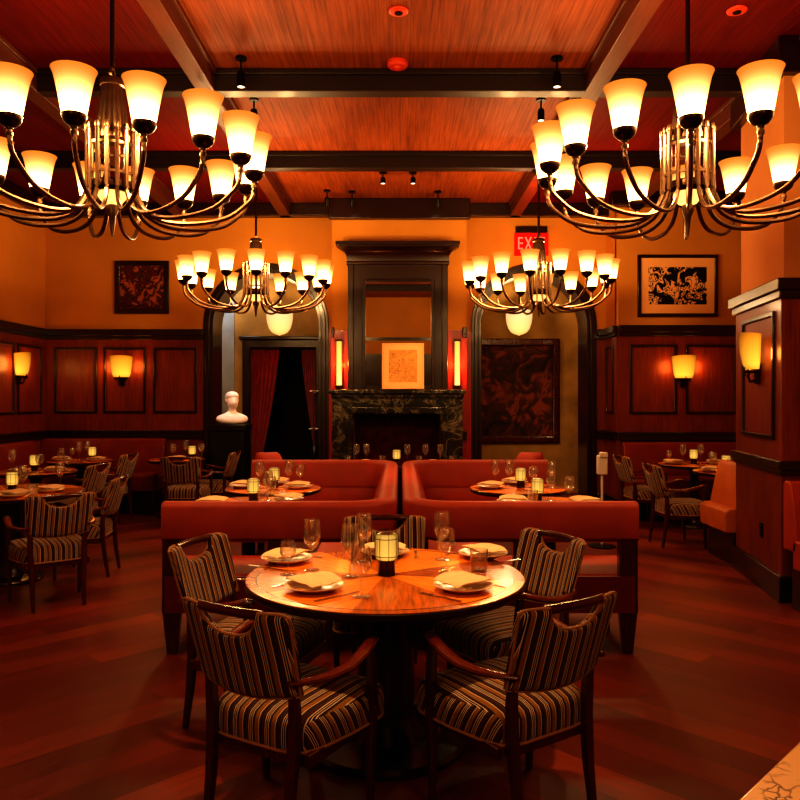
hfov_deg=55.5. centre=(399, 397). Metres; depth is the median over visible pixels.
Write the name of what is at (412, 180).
ceiling spotlight
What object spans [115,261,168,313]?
framed painting
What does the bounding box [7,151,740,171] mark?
ceiling beam
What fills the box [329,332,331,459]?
trim
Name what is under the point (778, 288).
trim
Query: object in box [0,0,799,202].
ceiling
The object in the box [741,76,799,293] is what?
wall pillar
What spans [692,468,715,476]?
round dining table
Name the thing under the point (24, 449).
banquette
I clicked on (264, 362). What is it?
curtain
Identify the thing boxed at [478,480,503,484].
napkin
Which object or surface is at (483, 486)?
plate
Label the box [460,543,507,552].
napkin
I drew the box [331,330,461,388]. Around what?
trim
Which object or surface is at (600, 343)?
trim
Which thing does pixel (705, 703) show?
floor
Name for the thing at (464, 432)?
trim
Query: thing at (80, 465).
round dining table
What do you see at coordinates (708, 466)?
napkin
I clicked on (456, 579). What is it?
napkin
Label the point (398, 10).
ceiling speaker
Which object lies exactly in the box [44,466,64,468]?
napkin
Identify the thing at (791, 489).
banquette
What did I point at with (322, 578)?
napkin
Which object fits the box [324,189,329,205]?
ceiling spotlight
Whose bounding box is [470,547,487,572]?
tumbler
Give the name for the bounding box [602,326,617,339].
trim
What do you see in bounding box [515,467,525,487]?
table lamp
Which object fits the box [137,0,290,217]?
ceiling beam
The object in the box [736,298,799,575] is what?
wall paneling
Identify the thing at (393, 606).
round dining table
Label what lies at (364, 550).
plate
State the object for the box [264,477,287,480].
napkin
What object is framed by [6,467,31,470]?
napkin
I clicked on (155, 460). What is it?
round dining table
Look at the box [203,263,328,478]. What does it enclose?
trim
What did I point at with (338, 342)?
sconce
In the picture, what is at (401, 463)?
dining table
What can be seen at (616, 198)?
trim
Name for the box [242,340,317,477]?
trim
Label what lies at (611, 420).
trim
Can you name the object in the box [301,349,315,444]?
curtain
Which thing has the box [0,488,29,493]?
napkin
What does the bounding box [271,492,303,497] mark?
napkin
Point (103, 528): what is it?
armchair
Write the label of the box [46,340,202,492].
wall paneling
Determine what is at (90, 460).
plate
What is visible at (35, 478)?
round dining table
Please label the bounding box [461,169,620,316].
chandelier
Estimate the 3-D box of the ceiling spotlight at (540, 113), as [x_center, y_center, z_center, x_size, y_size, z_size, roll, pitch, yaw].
[1.289,-2.635,6.950,0.090,0.200,0.089,0,0,0]
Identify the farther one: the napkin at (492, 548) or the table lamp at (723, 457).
the table lamp at (723, 457)
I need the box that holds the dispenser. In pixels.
[596,452,607,474]
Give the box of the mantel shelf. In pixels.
[329,389,465,397]
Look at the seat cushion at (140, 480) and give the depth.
10.11 m
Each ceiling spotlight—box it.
[235,55,246,88]
[249,97,258,114]
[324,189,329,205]
[349,190,354,206]
[379,172,386,183]
[409,172,416,183]
[435,190,440,206]
[536,97,545,121]
[551,55,562,88]
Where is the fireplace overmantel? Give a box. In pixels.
[335,241,459,388]
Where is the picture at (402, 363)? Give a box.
[382,343,423,388]
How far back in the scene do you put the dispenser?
7.86 m
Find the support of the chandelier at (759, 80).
hanging from the ceiling
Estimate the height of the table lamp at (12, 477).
0.178 m
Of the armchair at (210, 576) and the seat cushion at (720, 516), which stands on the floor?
the armchair at (210, 576)
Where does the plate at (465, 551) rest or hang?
on the round dining table at (393, 606)
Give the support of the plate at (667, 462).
on the round dining table at (694, 479)
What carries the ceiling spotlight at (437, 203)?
hanging from the ceiling
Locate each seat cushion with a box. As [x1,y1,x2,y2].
[0,476,71,504]
[71,471,163,490]
[185,542,344,575]
[428,540,617,575]
[625,476,714,496]
[700,501,735,532]
[793,541,799,570]
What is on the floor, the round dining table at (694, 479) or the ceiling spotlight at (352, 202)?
the round dining table at (694, 479)
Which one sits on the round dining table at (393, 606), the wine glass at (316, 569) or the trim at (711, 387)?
the wine glass at (316, 569)
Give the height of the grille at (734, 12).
0.007 m
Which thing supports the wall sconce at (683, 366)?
attached to the wall at (621, 304)
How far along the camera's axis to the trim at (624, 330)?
10.12 m
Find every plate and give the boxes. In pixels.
[0,492,29,497]
[6,470,31,473]
[33,488,64,492]
[43,468,66,472]
[51,458,71,460]
[86,459,105,461]
[229,484,246,488]
[261,552,311,564]
[263,480,289,484]
[272,497,303,500]
[283,484,310,489]
[284,580,343,593]
[361,547,408,556]
[433,580,492,593]
[458,548,507,559]
[477,484,504,488]
[497,499,528,500]
[502,480,527,484]
[663,461,683,464]
[700,468,716,471]
[705,461,718,464]
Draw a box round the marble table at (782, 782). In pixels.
[740,743,799,799]
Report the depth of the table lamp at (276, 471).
6.74 m
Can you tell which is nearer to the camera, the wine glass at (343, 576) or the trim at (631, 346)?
the wine glass at (343, 576)
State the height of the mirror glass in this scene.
1.560 m
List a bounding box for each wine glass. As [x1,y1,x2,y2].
[280,539,295,576]
[303,519,320,570]
[341,523,358,578]
[350,545,371,598]
[356,513,371,562]
[434,512,449,560]
[437,528,454,572]
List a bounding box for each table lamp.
[6,471,18,489]
[29,454,38,470]
[88,446,96,456]
[188,445,195,456]
[247,478,259,500]
[268,467,279,487]
[374,531,398,576]
[392,449,400,463]
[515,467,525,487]
[531,478,543,500]
[689,449,697,463]
[721,455,730,459]
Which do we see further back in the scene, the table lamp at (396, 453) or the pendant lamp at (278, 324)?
the pendant lamp at (278, 324)
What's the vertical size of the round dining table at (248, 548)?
0.750 m
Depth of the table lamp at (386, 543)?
3.38 m
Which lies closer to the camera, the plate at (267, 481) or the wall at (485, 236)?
the plate at (267, 481)
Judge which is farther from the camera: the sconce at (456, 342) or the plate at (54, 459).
the sconce at (456, 342)
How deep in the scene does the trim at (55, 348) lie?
10.76 m
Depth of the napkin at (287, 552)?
3.64 m
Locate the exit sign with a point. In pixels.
(524, 236)
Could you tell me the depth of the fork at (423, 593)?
3.04 m
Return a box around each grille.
[395,11,402,15]
[732,10,741,14]
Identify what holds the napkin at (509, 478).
on the plate at (509, 482)
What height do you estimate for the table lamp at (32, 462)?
0.178 m
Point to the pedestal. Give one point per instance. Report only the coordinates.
(227, 439)
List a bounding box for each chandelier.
[0,0,271,240]
[174,189,334,316]
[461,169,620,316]
[530,0,799,240]
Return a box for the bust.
[216,391,247,423]
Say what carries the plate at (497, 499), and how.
on the round dining table at (552, 545)
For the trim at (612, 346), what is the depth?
10.42 m
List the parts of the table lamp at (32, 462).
lamp shade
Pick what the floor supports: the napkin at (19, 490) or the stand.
the stand
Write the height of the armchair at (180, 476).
0.854 m
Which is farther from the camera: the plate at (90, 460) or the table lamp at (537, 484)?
the plate at (90, 460)
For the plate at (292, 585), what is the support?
on the round dining table at (393, 606)
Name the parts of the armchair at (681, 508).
leg, backrest, leg, armrest, seat frame, seat, leg, armrest, leg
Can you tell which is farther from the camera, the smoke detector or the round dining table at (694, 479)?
the round dining table at (694, 479)
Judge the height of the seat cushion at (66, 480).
0.230 m
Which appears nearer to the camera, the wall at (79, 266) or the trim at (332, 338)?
the trim at (332, 338)
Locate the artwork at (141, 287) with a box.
[120,266,163,308]
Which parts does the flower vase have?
stem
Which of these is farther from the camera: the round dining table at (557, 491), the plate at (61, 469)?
the plate at (61, 469)
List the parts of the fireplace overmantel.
cornice, frame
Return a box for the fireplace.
[329,389,465,514]
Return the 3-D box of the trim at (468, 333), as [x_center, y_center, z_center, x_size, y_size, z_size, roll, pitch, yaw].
[0.968,0.303,10.784,0.105,2.483,0.029,0,0,0]
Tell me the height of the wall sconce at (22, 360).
0.425 m
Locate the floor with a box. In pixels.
[0,493,799,799]
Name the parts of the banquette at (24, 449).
backrest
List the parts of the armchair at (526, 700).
leg, armrest, seat, seat frame, leg, leg, backrest, rail, armrest, leg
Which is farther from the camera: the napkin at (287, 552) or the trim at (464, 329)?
the trim at (464, 329)
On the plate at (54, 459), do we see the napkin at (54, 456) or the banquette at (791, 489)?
the napkin at (54, 456)
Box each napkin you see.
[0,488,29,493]
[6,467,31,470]
[33,484,63,488]
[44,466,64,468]
[52,456,70,458]
[85,456,105,458]
[196,495,227,500]
[230,480,246,483]
[261,547,310,558]
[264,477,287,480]
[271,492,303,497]
[284,481,309,484]
[285,571,341,587]
[364,542,405,549]
[433,571,493,588]
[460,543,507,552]
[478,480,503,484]
[499,494,527,499]
[502,477,526,480]
[569,495,602,500]
[664,459,683,461]
[701,465,716,468]
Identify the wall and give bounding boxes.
[0,195,44,327]
[45,218,331,331]
[235,279,577,492]
[252,348,315,459]
[332,220,466,459]
[467,218,605,331]
[606,207,740,327]
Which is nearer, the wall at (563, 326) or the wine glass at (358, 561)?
the wine glass at (358, 561)
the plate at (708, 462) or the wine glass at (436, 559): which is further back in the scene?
the plate at (708, 462)
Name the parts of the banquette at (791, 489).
backrest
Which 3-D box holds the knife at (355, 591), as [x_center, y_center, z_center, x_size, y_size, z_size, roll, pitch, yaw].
[-0.249,0.792,3.039,0.228,0.002,0.016,0,0,-42]
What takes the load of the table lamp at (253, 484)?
on the round dining table at (248, 548)
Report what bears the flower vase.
on the floor
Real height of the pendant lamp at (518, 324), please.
1.750 m
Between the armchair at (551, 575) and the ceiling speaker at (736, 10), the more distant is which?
the ceiling speaker at (736, 10)
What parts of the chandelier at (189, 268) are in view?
lamp shade, lamp shade, lamp shade, lamp shade, lamp shade, arm, arm, arm, arm, lamp shade, arm, lamp shade, arm, arm, stem, lamp shade, lamp shade, arm, arm, arm, lamp shade, arm, lamp shade, arm, arm, arm, arm, lamp shade, lamp shade, lamp shade, lamp shade, lamp shade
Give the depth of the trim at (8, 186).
9.84 m
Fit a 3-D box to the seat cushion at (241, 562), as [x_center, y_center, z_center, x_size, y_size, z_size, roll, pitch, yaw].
[-0.773,1.147,6.185,1.450,0.195,3.170,0,0,0]
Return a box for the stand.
[588,452,615,548]
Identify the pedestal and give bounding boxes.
[209,424,251,497]
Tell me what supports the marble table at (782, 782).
on the floor
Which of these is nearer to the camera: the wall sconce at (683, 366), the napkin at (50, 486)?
the napkin at (50, 486)
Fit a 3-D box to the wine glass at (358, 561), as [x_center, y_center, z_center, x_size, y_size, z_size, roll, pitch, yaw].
[-0.174,0.677,3.684,0.082,0.234,0.081,0,0,0]
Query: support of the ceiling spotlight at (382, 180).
hanging from the ceiling
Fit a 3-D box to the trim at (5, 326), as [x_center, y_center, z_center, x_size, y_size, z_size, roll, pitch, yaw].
[-5.002,-0.900,7.400,0.073,0.145,6.800,0,0,0]
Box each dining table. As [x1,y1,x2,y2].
[0,468,77,537]
[0,484,84,587]
[46,458,113,516]
[148,458,205,518]
[225,483,320,496]
[227,497,300,554]
[245,548,525,781]
[398,462,403,526]
[470,483,565,497]
[496,497,570,550]
[658,461,716,529]
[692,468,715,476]
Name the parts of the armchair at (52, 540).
leg, armrest, leg, seat, seat frame, backrest, rail, leg, leg, armrest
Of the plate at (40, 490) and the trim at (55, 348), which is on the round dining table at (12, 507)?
the plate at (40, 490)
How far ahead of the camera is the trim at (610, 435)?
10.36 m
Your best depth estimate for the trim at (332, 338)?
10.48 m
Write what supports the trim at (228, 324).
attached to the wall at (563, 326)
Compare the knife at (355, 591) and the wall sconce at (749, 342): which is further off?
the wall sconce at (749, 342)
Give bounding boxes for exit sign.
[514,226,547,255]
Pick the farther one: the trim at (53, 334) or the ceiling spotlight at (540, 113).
the trim at (53, 334)
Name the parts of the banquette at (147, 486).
backrest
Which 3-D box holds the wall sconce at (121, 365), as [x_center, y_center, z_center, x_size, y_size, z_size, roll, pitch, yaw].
[-3.936,-0.388,10.698,0.336,0.425,0.150,0,0,0]
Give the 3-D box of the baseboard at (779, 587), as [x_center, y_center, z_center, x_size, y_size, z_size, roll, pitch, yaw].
[3.443,1.445,6.350,1.174,0.200,1.260,0,0,0]
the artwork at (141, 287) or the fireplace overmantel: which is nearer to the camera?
the fireplace overmantel
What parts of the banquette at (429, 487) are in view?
leg, backrest, leg, backrest, panel, leg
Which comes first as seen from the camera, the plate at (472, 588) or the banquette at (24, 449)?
the plate at (472, 588)
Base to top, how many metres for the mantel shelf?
0.110 m
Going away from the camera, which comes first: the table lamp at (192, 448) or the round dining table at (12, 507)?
the round dining table at (12, 507)
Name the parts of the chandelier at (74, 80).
lamp shade, lamp shade, lamp shade, arm, arm, arm, arm, arm, arm, lamp shade, lamp shade, arm, arm, stem, arm, arm, lamp shade, lamp shade, arm, arm, arm, lamp shade, arm, arm, arm, lamp shade, lamp shade, lamp shade, lamp shade, lamp shade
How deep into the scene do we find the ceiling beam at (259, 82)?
6.33 m
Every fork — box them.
[419,592,461,601]
[490,559,520,564]
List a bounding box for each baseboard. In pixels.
[597,493,603,500]
[604,493,615,500]
[731,545,791,602]
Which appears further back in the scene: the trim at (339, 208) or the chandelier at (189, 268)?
the trim at (339, 208)
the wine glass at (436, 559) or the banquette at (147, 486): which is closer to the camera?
the wine glass at (436, 559)
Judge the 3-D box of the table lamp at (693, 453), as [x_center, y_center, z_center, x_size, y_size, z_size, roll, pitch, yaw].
[3.550,0.706,9.190,0.102,0.178,0.102,0,0,0]
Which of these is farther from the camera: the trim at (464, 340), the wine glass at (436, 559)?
the trim at (464, 340)
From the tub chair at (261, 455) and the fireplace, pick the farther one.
the fireplace
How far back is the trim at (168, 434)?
10.74 m
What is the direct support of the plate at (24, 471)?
on the round dining table at (35, 478)
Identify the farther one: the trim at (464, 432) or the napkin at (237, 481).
the trim at (464, 432)
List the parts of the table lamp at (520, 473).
lamp shade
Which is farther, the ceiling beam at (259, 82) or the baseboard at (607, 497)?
the baseboard at (607, 497)
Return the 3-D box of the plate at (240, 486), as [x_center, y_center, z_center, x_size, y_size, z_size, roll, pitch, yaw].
[-1.390,0.781,6.740,0.246,0.027,0.246,0,0,0]
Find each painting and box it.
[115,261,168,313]
[482,339,559,442]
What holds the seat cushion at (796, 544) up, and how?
on the banquette at (791, 489)
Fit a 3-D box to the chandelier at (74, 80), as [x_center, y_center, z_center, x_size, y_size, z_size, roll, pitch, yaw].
[-1.620,-1.735,4.280,1.776,1.640,1.776,0,0,-9]
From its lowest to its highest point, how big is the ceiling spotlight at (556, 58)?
0.240 m
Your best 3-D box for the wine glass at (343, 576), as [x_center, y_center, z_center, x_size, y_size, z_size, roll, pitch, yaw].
[-0.222,0.677,3.375,0.082,0.234,0.081,0,0,0]
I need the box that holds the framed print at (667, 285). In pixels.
[637,255,717,316]
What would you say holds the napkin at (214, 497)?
on the plate
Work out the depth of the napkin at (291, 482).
6.62 m
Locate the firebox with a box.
[355,414,438,504]
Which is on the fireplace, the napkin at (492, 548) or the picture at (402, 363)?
the picture at (402, 363)
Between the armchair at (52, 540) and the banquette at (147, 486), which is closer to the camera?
the armchair at (52, 540)
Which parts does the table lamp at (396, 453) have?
lamp shade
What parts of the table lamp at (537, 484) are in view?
lamp shade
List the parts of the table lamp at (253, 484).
lamp shade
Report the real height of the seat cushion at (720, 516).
0.220 m
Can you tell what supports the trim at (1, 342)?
attached to the wall at (22, 247)
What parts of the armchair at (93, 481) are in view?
seat, armrest, backrest, leg, rail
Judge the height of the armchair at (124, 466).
0.854 m
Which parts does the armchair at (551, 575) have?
seat frame, seat, leg, armrest, backrest, rail, leg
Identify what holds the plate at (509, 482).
on the round dining table at (557, 491)
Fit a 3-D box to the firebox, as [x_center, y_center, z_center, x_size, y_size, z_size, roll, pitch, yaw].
[-0.040,0.818,11.050,1.420,1.455,0.100,0,0,0]
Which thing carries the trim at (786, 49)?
attached to the wall pillar
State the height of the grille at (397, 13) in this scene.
0.007 m
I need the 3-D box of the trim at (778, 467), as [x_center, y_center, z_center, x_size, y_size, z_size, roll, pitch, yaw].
[3.443,0.530,6.350,1.184,0.110,1.270,0,0,0]
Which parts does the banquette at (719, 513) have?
backrest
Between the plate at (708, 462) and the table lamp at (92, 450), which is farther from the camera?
the table lamp at (92, 450)
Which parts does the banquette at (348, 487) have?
leg, panel, leg, leg, backrest, backrest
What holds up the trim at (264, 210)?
attached to the wall at (342, 230)
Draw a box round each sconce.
[14,352,30,384]
[109,355,132,385]
[335,339,342,387]
[453,339,460,387]
[671,355,696,386]
[739,332,760,383]
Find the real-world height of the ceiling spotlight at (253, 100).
0.200 m
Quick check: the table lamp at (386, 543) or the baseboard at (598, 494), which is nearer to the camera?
the table lamp at (386, 543)
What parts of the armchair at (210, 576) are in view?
leg, rail, backrest, armrest, leg, armrest, leg, seat frame, seat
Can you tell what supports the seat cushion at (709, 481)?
on the banquette at (653, 453)
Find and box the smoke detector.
[387,57,407,70]
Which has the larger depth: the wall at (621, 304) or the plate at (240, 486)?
the wall at (621, 304)
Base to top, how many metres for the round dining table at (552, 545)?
0.750 m
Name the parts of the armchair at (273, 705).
leg, armrest, rail, backrest, leg, leg, seat frame, seat, armrest, leg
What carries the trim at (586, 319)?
attached to the wall at (485, 236)
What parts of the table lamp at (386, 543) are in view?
lamp shade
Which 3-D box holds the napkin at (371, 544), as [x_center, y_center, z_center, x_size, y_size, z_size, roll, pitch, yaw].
[-0.075,0.747,3.840,0.215,0.027,0.182,0,0,-1]
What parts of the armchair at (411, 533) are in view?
leg, leg, seat, backrest, rail, seat frame, leg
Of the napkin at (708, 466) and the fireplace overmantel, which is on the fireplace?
the fireplace overmantel
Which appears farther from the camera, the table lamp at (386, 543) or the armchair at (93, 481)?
the armchair at (93, 481)
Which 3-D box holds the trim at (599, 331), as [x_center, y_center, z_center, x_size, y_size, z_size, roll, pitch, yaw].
[2.860,-0.900,10.761,0.140,0.145,0.073,0,0,0]
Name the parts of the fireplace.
moulding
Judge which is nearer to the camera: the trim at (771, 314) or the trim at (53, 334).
the trim at (771, 314)
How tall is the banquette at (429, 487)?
0.915 m
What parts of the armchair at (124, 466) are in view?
seat, leg, backrest, leg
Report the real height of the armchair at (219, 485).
0.854 m
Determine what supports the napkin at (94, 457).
on the plate at (90, 460)
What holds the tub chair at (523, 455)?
on the floor
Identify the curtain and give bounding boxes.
[252,349,278,459]
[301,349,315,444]
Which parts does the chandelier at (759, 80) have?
lamp shade, lamp shade, lamp shade, lamp shade, lamp shade, arm, arm, arm, arm, lamp shade, arm, lamp shade, arm, arm, arm, lamp shade, stem, arm, lamp shade, arm, arm, lamp shade, arm, arm, arm, arm, arm, lamp shade, lamp shade, lamp shade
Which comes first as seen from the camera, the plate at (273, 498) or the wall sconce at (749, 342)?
the plate at (273, 498)
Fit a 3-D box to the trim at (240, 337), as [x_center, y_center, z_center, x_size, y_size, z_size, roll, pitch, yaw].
[-1.900,-0.975,12.350,1.420,0.060,0.100,0,0,0]
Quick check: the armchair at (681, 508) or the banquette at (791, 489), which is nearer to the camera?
the banquette at (791, 489)
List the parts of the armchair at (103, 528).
leg, armrest, seat, seat frame, leg, armrest, backrest, leg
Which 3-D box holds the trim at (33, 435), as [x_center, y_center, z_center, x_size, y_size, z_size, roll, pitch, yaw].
[-5.002,0.515,7.400,0.073,0.120,6.800,0,0,0]
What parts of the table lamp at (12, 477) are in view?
lamp shade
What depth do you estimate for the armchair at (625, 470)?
9.06 m
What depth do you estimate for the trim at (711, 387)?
10.18 m
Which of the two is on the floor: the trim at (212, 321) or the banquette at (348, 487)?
the banquette at (348, 487)
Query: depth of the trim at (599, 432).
10.74 m
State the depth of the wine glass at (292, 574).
3.41 m
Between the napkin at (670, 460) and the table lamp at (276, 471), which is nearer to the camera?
the table lamp at (276, 471)
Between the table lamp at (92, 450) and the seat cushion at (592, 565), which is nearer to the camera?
the seat cushion at (592, 565)
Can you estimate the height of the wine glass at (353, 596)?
0.199 m
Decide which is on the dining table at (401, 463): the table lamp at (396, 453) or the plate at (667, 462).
the table lamp at (396, 453)
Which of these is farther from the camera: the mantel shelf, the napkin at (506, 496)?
the mantel shelf
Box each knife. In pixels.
[248,565,286,570]
[314,591,358,601]
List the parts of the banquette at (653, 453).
backrest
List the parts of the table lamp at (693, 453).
lamp shade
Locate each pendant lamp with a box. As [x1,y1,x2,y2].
[266,297,292,335]
[506,296,532,335]
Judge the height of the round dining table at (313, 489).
0.750 m
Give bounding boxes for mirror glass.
[366,280,430,385]
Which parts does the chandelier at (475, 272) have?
lamp shade, lamp shade, lamp shade, arm, lamp shade, arm, lamp shade, arm, arm, arm, arm, lamp shade, arm, lamp shade, arm, stem, arm, arm, arm, lamp shade, arm, arm, lamp shade, arm, arm, arm, lamp shade, lamp shade, lamp shade, lamp shade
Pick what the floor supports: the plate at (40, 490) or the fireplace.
the fireplace
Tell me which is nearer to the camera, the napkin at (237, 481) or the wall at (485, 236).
the napkin at (237, 481)
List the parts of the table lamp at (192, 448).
lamp shade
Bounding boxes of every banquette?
[0,441,71,527]
[39,438,166,512]
[161,460,397,653]
[402,460,638,653]
[621,442,735,519]
[700,460,735,563]
[783,481,799,611]
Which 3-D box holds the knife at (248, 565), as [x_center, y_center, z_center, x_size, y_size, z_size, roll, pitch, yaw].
[-0.617,0.792,3.549,0.228,0.002,0.016,0,0,30]
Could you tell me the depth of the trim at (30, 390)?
10.15 m
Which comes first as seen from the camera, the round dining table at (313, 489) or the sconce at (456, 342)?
the round dining table at (313, 489)
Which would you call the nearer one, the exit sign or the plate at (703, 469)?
the plate at (703, 469)
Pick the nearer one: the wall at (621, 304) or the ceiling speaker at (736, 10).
the ceiling speaker at (736, 10)
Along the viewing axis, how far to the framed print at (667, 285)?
10.18 m
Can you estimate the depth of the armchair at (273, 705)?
2.63 m
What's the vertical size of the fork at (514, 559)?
0.002 m
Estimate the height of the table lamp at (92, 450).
0.178 m
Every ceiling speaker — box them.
[389,5,408,16]
[726,5,747,15]
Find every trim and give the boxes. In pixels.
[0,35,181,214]
[0,179,49,210]
[0,320,47,339]
[0,332,45,454]
[0,341,41,414]
[0,430,47,443]
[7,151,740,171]
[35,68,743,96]
[45,203,608,217]
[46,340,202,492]
[47,329,202,339]
[48,430,202,438]
[54,347,196,412]
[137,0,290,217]
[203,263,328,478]
[222,296,234,413]
[239,336,317,339]
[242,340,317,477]
[328,198,469,219]
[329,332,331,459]
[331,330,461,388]
[332,338,333,388]
[462,327,466,337]
[462,338,466,459]
[463,431,466,439]
[467,332,470,459]
[471,264,596,497]
[509,0,662,217]
[597,329,603,339]
[597,340,604,492]
[597,430,602,438]
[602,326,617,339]
[602,430,617,440]
[605,328,617,500]
[606,345,613,413]
[609,191,740,206]
[618,328,735,500]
[619,325,735,335]
[619,432,735,440]
[626,35,799,207]
[630,345,735,413]
[728,278,799,315]
[730,36,799,130]
[730,450,799,474]
[741,311,774,439]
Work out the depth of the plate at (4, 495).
6.11 m
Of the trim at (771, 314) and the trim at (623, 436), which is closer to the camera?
the trim at (771, 314)
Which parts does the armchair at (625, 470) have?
leg, backrest, leg, seat frame, leg, seat, armrest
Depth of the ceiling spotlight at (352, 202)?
10.04 m
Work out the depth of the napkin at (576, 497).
5.62 m
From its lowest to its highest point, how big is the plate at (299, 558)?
0.027 m
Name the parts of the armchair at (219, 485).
seat, armrest, seat frame, armrest, leg, backrest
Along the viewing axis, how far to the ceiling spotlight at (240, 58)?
6.08 m
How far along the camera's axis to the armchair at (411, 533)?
4.43 m
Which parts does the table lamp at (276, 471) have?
lamp shade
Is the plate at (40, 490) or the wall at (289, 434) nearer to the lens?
the plate at (40, 490)
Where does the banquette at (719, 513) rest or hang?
on the floor
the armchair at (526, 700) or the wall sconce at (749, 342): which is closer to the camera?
the armchair at (526, 700)
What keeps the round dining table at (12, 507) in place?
on the floor
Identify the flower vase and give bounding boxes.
[309,390,317,459]
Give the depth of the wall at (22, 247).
10.15 m
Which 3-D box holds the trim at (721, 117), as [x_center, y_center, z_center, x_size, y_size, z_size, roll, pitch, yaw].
[3.100,-2.644,3.590,0.200,0.179,14.380,0,0,0]
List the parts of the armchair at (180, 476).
leg, rail, seat frame, backrest, seat, leg, armrest, leg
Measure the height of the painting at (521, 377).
1.700 m
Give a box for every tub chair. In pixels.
[254,452,281,459]
[516,452,543,459]
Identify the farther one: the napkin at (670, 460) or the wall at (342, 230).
the wall at (342, 230)
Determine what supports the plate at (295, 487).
on the round dining table at (313, 489)
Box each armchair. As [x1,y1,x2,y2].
[3,492,95,612]
[46,462,110,546]
[53,474,128,579]
[82,452,138,523]
[159,457,212,501]
[167,532,326,728]
[182,597,383,799]
[188,451,240,496]
[331,514,433,667]
[417,591,616,799]
[433,527,586,669]
[612,454,675,527]
[642,462,706,548]
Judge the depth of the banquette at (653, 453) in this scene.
9.96 m
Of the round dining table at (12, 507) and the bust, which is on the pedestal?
the bust
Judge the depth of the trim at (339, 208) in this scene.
10.38 m

